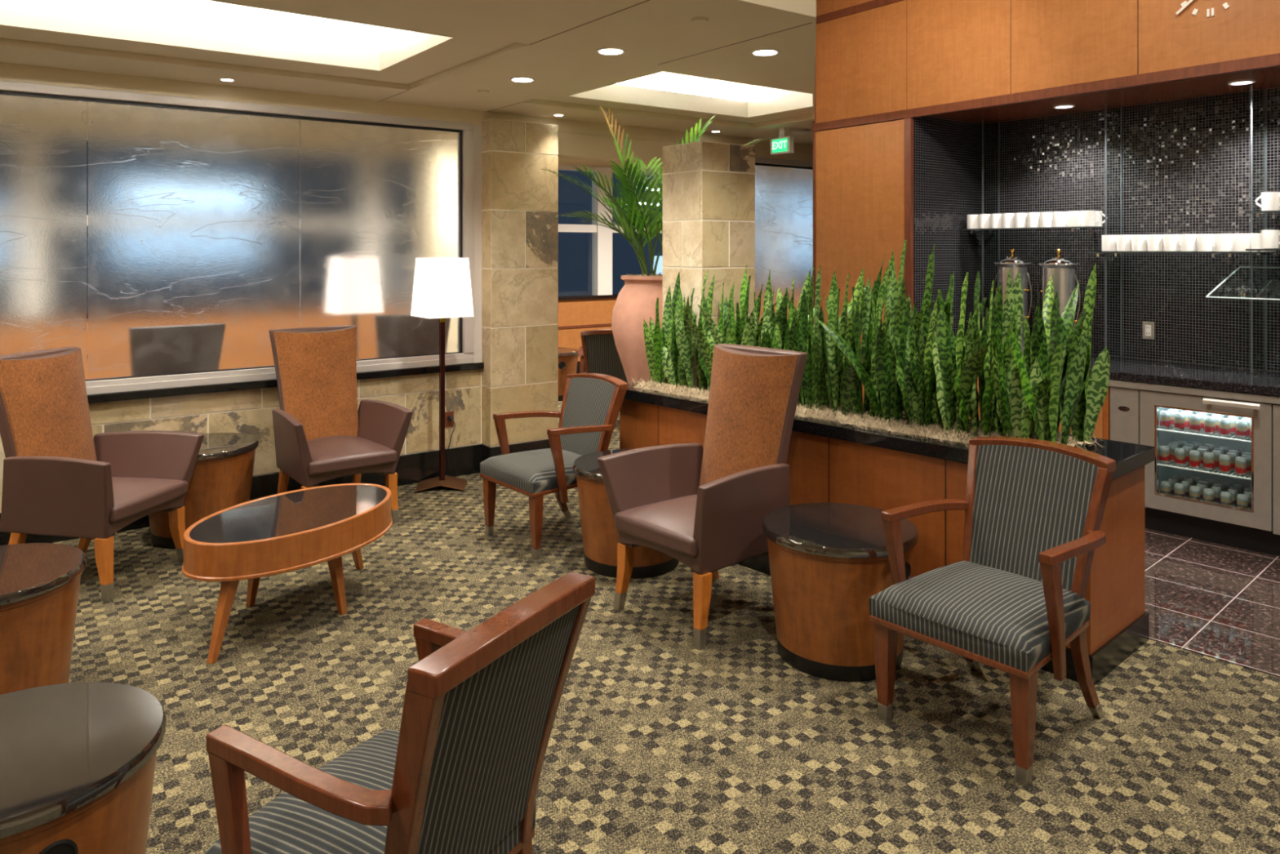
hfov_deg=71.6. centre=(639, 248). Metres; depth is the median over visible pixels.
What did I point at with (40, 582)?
table
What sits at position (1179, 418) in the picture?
beverage can
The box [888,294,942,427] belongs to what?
snake plant
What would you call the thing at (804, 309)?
snake plant
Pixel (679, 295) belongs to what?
snake plant
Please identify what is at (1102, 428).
base cabinet
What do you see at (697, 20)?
cap
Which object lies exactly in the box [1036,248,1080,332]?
urn
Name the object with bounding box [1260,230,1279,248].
mug
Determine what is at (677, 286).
snake plant
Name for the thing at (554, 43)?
ceiling
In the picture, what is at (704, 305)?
snake plant
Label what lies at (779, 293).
snake plant
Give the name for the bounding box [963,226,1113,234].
glass shelf
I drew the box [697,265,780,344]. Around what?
snake plant
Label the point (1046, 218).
mug
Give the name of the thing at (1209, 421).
beverage can
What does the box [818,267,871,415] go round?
snake plant
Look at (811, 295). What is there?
snake plant
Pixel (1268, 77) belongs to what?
ceiling
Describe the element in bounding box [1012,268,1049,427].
snake plant
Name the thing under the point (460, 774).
armchair
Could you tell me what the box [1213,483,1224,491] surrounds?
beverage can
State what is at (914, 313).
snake plant
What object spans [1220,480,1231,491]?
beverage can
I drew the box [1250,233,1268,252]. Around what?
mug
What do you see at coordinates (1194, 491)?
beverage can
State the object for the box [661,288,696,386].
snake plant
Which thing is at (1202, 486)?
beverage can
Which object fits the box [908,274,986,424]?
snake plant
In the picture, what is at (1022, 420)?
snake plant
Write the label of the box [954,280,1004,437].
snake plant
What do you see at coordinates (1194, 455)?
beverage can
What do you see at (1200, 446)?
beverage can
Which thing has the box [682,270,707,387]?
snake plant
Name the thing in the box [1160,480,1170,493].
beverage can
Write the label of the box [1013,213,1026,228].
mug
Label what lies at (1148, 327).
receptacle
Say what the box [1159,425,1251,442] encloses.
wire shelf
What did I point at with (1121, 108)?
glass fin
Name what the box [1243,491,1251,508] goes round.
beverage can
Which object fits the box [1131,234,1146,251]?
mug
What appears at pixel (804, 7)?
wall
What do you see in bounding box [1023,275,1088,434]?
snake plant
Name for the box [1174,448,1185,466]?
beverage can
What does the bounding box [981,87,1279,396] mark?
wall
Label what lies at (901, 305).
snake plant
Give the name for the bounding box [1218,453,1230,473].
beverage can
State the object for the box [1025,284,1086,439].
snake plant
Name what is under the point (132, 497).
seat cushion
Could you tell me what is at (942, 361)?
snake plant
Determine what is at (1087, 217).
mug
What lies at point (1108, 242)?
mug
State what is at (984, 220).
mug
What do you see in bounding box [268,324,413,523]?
armchair
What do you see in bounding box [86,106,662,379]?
wall
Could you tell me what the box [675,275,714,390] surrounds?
snake plant
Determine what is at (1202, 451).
beverage can
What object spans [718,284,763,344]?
snake plant
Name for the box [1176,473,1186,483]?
beverage can
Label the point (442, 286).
floor lamp
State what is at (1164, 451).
beverage can
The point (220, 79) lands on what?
recessed light
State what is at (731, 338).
snake plant
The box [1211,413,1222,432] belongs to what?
beverage can
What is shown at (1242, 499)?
beverage can
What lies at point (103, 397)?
sill
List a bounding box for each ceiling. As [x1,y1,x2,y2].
[0,0,814,144]
[926,66,1279,124]
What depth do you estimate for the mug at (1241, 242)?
5.18 m
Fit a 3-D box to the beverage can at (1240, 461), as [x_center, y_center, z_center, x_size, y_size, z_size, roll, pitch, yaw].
[3.321,1.200,4.908,0.053,0.098,0.053,0,0,-5]
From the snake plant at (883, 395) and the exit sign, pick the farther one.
the exit sign
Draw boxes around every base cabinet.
[968,375,1126,439]
[1108,379,1279,555]
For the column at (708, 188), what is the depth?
5.47 m
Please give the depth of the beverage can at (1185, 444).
5.22 m
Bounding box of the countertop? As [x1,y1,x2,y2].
[1022,353,1279,395]
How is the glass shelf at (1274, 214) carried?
attached to the wall at (1186, 162)
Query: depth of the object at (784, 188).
8.49 m
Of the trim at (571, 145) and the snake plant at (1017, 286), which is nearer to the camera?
the snake plant at (1017, 286)
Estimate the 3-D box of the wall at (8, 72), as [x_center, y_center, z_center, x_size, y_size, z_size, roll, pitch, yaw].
[0.667,-0.970,8.027,17.800,0.099,0.150,0,0,-36]
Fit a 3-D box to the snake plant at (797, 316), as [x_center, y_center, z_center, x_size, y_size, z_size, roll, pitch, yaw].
[0.773,0.473,4.747,0.210,0.729,0.334,0,0,23]
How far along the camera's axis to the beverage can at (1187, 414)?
5.15 m
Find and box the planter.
[619,381,1155,685]
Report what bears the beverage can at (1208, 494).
in the base cabinet at (1135, 407)
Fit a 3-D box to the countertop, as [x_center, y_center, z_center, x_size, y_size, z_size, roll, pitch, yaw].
[3.963,0.753,4.721,0.917,0.050,5.107,0,0,-43]
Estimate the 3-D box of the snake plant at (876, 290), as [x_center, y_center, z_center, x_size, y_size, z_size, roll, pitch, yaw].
[1.133,0.448,4.400,0.245,0.777,0.395,0,0,-32]
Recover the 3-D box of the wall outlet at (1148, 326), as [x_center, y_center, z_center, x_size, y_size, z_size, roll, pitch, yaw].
[3.353,0.537,5.858,0.010,0.116,0.074,0,0,-36]
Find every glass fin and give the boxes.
[982,120,999,323]
[1105,103,1122,358]
[1250,84,1266,373]
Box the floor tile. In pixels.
[1144,528,1279,677]
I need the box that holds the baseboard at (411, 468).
[0,444,481,545]
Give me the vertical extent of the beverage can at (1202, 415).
0.098 m
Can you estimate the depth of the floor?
3.17 m
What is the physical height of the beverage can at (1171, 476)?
0.098 m
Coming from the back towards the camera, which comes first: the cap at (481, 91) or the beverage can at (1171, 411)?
the cap at (481, 91)
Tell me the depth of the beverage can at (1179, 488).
5.11 m
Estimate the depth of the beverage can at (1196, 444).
5.26 m
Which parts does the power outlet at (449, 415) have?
plate, cord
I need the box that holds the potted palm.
[542,106,769,383]
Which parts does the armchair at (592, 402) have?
leg, arm, seat rail, seat, leg, leg, arm, frame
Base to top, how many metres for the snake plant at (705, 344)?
0.645 m
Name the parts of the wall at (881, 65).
trim post, veneer panel, veneer panel, veneer panel, trim post, veneer panel, veneer panel, veneer panel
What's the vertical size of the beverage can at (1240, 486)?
0.098 m
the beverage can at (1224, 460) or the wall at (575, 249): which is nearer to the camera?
the beverage can at (1224, 460)
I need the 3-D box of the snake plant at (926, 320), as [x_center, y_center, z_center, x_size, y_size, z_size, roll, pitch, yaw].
[1.308,0.407,4.223,0.240,0.861,0.273,0,0,-42]
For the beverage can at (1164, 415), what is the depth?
5.16 m
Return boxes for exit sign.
[770,127,793,155]
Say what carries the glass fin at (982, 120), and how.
on the countertop
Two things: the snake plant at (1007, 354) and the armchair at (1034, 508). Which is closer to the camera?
the armchair at (1034, 508)
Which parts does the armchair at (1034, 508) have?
leg, arm, leg, seat rail, seat, leg, frame, arm, leg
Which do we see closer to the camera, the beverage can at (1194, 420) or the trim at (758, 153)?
the beverage can at (1194, 420)
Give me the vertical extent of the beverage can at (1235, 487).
0.098 m
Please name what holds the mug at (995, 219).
on the glass shelf at (1091, 229)
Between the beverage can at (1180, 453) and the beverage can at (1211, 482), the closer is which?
the beverage can at (1180, 453)
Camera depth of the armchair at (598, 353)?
8.12 m
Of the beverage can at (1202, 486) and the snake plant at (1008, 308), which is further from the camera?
the beverage can at (1202, 486)
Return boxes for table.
[0,542,86,694]
[0,681,166,853]
[148,432,258,548]
[182,483,392,663]
[557,347,578,401]
[573,448,679,578]
[762,502,918,681]
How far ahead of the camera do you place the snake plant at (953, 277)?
4.25 m
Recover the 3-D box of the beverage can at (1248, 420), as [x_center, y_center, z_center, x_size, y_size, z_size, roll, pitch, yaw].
[3.383,0.996,4.954,0.053,0.098,0.053,0,0,10]
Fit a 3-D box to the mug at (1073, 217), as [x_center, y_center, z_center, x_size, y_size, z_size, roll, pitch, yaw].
[2.944,-0.202,6.004,0.088,0.108,0.108,0,0,-23]
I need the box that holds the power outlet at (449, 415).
[444,410,457,477]
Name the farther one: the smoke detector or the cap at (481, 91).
the smoke detector
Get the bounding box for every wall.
[0,62,813,155]
[0,368,481,512]
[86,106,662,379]
[86,141,662,313]
[736,0,816,120]
[812,0,1279,403]
[913,115,981,337]
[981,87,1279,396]
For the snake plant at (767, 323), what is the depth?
4.79 m
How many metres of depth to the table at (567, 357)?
9.62 m
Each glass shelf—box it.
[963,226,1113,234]
[1087,251,1261,257]
[1244,210,1279,217]
[1245,248,1279,254]
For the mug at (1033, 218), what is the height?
0.108 m
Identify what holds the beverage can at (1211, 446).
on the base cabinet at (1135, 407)
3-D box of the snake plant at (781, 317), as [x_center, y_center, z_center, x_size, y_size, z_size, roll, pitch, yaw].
[0.710,0.523,4.890,0.256,0.627,0.288,0,0,24]
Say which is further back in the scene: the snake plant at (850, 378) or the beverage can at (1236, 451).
the beverage can at (1236, 451)
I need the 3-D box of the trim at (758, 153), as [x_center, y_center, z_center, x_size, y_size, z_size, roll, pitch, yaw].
[4.110,-0.885,10.560,9.250,0.068,0.138,0,0,-36]
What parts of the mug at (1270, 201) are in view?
handle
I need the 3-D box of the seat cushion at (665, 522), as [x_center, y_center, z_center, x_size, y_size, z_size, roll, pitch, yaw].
[0.251,1.212,4.024,0.557,0.125,0.522,0,0,-41]
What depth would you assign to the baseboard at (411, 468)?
6.20 m
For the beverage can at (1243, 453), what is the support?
in the base cabinet at (1135, 407)
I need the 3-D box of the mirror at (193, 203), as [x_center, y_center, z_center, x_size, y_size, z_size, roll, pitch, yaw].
[-3.810,-0.040,4.714,6.461,1.760,0.170,0,0,-36]
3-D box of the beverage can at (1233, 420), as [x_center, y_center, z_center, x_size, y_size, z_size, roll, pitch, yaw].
[3.340,0.996,5.003,0.053,0.098,0.053,0,0,-39]
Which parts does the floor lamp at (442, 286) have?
lamp shade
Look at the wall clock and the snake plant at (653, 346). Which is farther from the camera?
the snake plant at (653, 346)
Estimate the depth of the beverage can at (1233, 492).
4.98 m
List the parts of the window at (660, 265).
lit pane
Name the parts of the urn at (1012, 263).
handle, lid knob, lid, handle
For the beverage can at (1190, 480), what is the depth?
5.22 m
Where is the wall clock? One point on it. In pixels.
(1184, 4)
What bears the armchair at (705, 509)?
on the floor
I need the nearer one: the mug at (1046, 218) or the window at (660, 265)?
the mug at (1046, 218)
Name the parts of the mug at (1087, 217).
handle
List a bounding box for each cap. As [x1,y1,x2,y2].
[477,89,488,93]
[691,17,708,23]
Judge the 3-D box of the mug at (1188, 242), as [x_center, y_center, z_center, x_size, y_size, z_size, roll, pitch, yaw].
[3.371,-0.036,5.447,0.108,0.108,0.088,0,0,-24]
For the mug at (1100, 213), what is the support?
on the glass shelf at (1091, 229)
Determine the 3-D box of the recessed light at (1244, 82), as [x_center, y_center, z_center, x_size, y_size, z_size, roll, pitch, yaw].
[3.475,-0.959,5.128,0.135,0.008,0.135,0,0,-36]
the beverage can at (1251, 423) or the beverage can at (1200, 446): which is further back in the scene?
the beverage can at (1200, 446)
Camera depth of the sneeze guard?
5.08 m
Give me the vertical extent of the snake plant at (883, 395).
0.766 m
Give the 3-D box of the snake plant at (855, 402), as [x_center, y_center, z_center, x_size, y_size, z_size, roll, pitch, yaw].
[1.096,0.446,4.295,0.222,0.782,0.212,0,0,17]
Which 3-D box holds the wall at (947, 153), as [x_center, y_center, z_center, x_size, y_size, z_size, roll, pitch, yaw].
[2.295,0.344,6.602,0.829,2.611,0.006,0,0,-36]
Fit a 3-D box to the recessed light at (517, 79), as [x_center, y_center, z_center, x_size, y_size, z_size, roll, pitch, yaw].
[-0.708,-1.017,5.342,0.153,0.008,0.153,0,0,-36]
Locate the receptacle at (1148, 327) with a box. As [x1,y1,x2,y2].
[1145,324,1151,336]
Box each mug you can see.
[966,214,977,229]
[977,213,990,228]
[990,213,1001,228]
[1001,213,1014,228]
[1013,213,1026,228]
[1026,212,1039,227]
[1040,212,1053,227]
[1052,211,1066,227]
[1066,210,1081,226]
[1080,210,1100,226]
[1094,210,1107,226]
[1102,235,1116,251]
[1116,235,1131,251]
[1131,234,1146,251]
[1146,234,1163,251]
[1163,234,1180,251]
[1180,234,1196,251]
[1196,233,1214,252]
[1214,233,1232,252]
[1232,233,1250,252]
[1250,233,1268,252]
[1254,191,1279,211]
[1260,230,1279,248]
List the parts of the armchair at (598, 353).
arm, frame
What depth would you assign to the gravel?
4.16 m
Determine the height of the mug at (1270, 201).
0.108 m
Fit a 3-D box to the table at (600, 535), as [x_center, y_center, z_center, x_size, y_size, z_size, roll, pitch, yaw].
[-0.044,1.387,4.689,0.622,0.526,0.622,0,0,-36]
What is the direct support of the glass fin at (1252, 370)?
on the countertop
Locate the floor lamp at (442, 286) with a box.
[410,257,473,492]
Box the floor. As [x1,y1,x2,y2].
[53,400,1279,853]
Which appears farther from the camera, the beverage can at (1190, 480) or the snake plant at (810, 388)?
the beverage can at (1190, 480)
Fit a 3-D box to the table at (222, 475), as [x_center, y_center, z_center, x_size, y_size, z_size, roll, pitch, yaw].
[-2.539,1.387,5.129,0.622,0.526,0.622,0,0,44]
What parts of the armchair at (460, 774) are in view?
arm, seat, arm, frame, seat rail, leg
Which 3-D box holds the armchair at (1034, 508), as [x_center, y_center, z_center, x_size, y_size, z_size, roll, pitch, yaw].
[1.266,1.190,3.140,0.757,0.919,0.624,0,0,-41]
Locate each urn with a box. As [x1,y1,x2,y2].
[992,248,1032,353]
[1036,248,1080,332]
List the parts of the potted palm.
stem, stem, stem, stem, stem, stem, stem, stem, stem, stem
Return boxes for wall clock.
[1175,0,1230,17]
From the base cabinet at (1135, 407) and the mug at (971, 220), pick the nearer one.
the base cabinet at (1135, 407)
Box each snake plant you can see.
[643,284,671,383]
[651,271,693,381]
[659,288,696,353]
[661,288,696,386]
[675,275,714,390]
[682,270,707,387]
[684,282,726,389]
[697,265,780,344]
[701,283,741,342]
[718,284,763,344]
[724,275,755,346]
[741,288,787,349]
[744,291,773,347]
[753,270,772,346]
[771,277,808,349]
[771,293,825,351]
[784,286,866,342]
[788,269,810,351]
[789,266,821,404]
[792,265,829,408]
[812,264,915,422]
[816,268,866,407]
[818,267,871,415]
[819,273,864,404]
[826,276,871,389]
[828,260,892,412]
[844,260,890,418]
[862,251,922,417]
[868,240,934,342]
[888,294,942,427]
[893,244,953,419]
[906,254,945,358]
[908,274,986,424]
[932,272,991,435]
[934,271,968,421]
[937,271,997,423]
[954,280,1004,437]
[962,281,1025,431]
[967,269,1031,434]
[991,302,1050,438]
[1008,290,1088,444]
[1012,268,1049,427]
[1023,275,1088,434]
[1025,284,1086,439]
[1046,264,1110,448]
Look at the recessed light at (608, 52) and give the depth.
4.57 m
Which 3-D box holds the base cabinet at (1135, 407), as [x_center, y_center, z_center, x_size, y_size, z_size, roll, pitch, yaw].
[3.660,1.215,4.733,0.557,0.862,2.020,0,0,-43]
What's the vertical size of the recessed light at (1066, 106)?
0.008 m
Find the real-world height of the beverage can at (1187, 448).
0.098 m
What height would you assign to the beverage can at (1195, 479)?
0.098 m
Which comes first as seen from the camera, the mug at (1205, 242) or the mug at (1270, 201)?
the mug at (1270, 201)
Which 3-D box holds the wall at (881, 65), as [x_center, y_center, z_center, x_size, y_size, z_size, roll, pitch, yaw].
[3.580,-0.210,4.933,0.982,3.720,6.093,0,0,-36]
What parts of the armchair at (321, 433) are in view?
leg, arm, backrest, leg, arm, leg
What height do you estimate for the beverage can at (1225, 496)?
0.098 m
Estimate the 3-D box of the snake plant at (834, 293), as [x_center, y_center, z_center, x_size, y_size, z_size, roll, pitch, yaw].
[0.994,0.469,4.509,0.225,0.737,0.224,0,0,-42]
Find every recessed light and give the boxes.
[219,78,235,81]
[509,76,534,82]
[595,47,625,55]
[750,48,780,56]
[1053,104,1075,108]
[1227,80,1255,85]
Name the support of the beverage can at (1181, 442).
in the base cabinet at (1135, 407)
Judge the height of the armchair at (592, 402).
0.896 m
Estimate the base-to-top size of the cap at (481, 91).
0.012 m
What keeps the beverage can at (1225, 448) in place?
in the base cabinet at (1135, 407)
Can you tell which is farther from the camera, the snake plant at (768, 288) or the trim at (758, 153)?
the trim at (758, 153)
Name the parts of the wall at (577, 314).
wainscot rail, wainscot panel, sill, baseboard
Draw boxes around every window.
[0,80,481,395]
[86,133,662,295]
[626,187,662,274]
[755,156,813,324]
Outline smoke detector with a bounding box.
[791,128,810,134]
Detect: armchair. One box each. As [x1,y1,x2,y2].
[0,346,204,601]
[203,572,595,853]
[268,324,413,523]
[480,373,627,559]
[577,328,627,383]
[597,343,807,649]
[869,436,1115,786]
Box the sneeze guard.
[1205,266,1279,301]
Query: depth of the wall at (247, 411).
5.68 m
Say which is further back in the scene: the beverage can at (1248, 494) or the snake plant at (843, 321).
the beverage can at (1248, 494)
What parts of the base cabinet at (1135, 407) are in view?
compressor panel, trim, door, handle, door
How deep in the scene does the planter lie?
3.87 m
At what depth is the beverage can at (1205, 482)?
5.17 m
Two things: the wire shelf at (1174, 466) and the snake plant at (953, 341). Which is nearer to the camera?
the snake plant at (953, 341)
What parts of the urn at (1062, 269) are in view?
handle, lid knob, lid, handle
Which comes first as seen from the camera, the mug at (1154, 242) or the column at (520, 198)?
the mug at (1154, 242)
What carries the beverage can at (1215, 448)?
in the base cabinet at (1135, 407)
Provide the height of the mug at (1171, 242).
0.108 m
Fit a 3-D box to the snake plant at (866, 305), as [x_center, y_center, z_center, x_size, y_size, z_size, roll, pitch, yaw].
[1.111,0.490,4.591,0.233,0.694,0.264,0,0,-5]
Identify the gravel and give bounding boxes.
[628,377,1105,449]
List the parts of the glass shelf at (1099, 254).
plate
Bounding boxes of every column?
[481,119,558,462]
[662,141,755,388]
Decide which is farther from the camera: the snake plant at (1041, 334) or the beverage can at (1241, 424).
the beverage can at (1241, 424)
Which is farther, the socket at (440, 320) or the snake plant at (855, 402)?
the socket at (440, 320)
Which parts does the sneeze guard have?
arm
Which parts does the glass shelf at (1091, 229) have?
plate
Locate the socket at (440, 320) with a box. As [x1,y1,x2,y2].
[438,317,445,322]
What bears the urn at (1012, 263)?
on the countertop
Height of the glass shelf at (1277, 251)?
0.034 m
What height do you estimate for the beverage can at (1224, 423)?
0.098 m
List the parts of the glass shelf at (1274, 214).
plate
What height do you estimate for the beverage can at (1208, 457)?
0.098 m
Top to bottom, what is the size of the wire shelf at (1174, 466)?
0.009 m
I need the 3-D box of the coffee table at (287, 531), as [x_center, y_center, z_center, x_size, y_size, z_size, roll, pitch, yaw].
[-1.575,1.423,4.064,0.648,0.455,1.065,0,0,29]
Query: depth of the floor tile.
4.17 m
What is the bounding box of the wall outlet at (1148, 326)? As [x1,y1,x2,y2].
[1142,320,1154,339]
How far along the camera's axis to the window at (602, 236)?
11.62 m
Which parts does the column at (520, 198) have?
baseboard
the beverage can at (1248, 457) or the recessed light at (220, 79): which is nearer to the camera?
the beverage can at (1248, 457)
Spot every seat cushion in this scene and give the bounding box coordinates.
[109,476,187,522]
[306,435,396,475]
[614,493,697,556]
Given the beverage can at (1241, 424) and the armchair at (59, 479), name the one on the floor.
the armchair at (59, 479)
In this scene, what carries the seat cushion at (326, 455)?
on the armchair at (321, 433)
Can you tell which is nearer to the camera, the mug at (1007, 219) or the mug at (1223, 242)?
the mug at (1223, 242)
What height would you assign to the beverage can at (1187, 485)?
0.098 m
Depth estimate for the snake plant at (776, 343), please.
4.64 m
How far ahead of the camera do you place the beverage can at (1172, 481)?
5.21 m
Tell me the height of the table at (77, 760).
0.526 m
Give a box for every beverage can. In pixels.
[1159,445,1169,463]
[1160,410,1169,428]
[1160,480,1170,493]
[1167,408,1176,426]
[1167,444,1177,462]
[1168,441,1178,448]
[1168,475,1178,483]
[1168,478,1177,493]
[1173,412,1184,431]
[1173,483,1184,496]
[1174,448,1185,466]
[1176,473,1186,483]
[1177,440,1186,448]
[1180,410,1190,429]
[1181,480,1191,497]
[1182,445,1192,464]
[1182,478,1193,485]
[1183,443,1194,449]
[1189,413,1199,432]
[1189,449,1199,468]
[1189,485,1199,498]
[1191,441,1201,450]
[1191,475,1200,485]
[1196,413,1206,431]
[1196,448,1207,466]
[1196,484,1207,499]
[1197,480,1208,488]
[1198,445,1208,452]
[1203,451,1214,471]
[1203,488,1213,501]
[1204,415,1215,435]
[1204,443,1214,452]
[1204,478,1214,488]
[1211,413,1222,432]
[1211,486,1222,502]
[1212,449,1222,468]
[1213,447,1224,453]
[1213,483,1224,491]
[1218,417,1230,436]
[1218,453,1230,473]
[1219,445,1230,454]
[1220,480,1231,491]
[1220,491,1231,504]
[1226,452,1236,471]
[1227,416,1238,435]
[1227,449,1239,456]
[1227,488,1238,505]
[1228,485,1239,493]
[1233,483,1244,493]
[1235,419,1247,439]
[1235,448,1246,456]
[1235,456,1246,475]
[1236,493,1248,507]
[1241,417,1251,436]
[1241,452,1251,456]
[1242,454,1251,474]
[1243,488,1251,493]
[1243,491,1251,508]
[1249,422,1251,439]
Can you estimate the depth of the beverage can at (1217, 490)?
5.04 m
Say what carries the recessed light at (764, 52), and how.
in the ceiling at (554, 43)
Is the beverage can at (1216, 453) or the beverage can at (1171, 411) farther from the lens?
the beverage can at (1171, 411)
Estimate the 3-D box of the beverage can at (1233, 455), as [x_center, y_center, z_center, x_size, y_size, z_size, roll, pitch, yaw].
[3.334,1.200,5.005,0.053,0.098,0.053,0,0,-25]
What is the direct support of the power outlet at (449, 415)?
attached to the wall at (247, 411)
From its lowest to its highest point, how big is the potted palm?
2.682 m
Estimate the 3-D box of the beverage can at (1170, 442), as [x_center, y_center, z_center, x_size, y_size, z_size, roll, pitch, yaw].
[3.179,1.200,5.288,0.053,0.098,0.053,0,0,-44]
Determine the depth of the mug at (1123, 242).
5.71 m
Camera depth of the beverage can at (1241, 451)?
5.10 m
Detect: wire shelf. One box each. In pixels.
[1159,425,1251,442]
[1159,462,1251,479]
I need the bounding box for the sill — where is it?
[87,362,484,403]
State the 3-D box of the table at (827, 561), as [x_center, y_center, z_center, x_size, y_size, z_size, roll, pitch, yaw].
[0.814,1.387,3.631,0.622,0.526,0.622,0,0,34]
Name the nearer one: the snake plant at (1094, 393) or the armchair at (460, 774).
the armchair at (460, 774)
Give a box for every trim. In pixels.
[557,132,680,164]
[755,150,813,161]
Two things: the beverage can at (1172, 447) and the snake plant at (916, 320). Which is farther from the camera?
the beverage can at (1172, 447)
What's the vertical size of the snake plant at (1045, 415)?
0.666 m
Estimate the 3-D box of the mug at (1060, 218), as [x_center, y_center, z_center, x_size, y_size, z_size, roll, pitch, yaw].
[2.891,-0.202,6.096,0.108,0.108,0.088,0,0,-4]
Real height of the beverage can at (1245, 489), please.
0.098 m
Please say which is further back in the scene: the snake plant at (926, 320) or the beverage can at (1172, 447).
the beverage can at (1172, 447)
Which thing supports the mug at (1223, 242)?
on the glass shelf at (1099, 254)
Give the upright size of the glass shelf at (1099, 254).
0.034 m
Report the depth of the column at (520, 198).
6.59 m

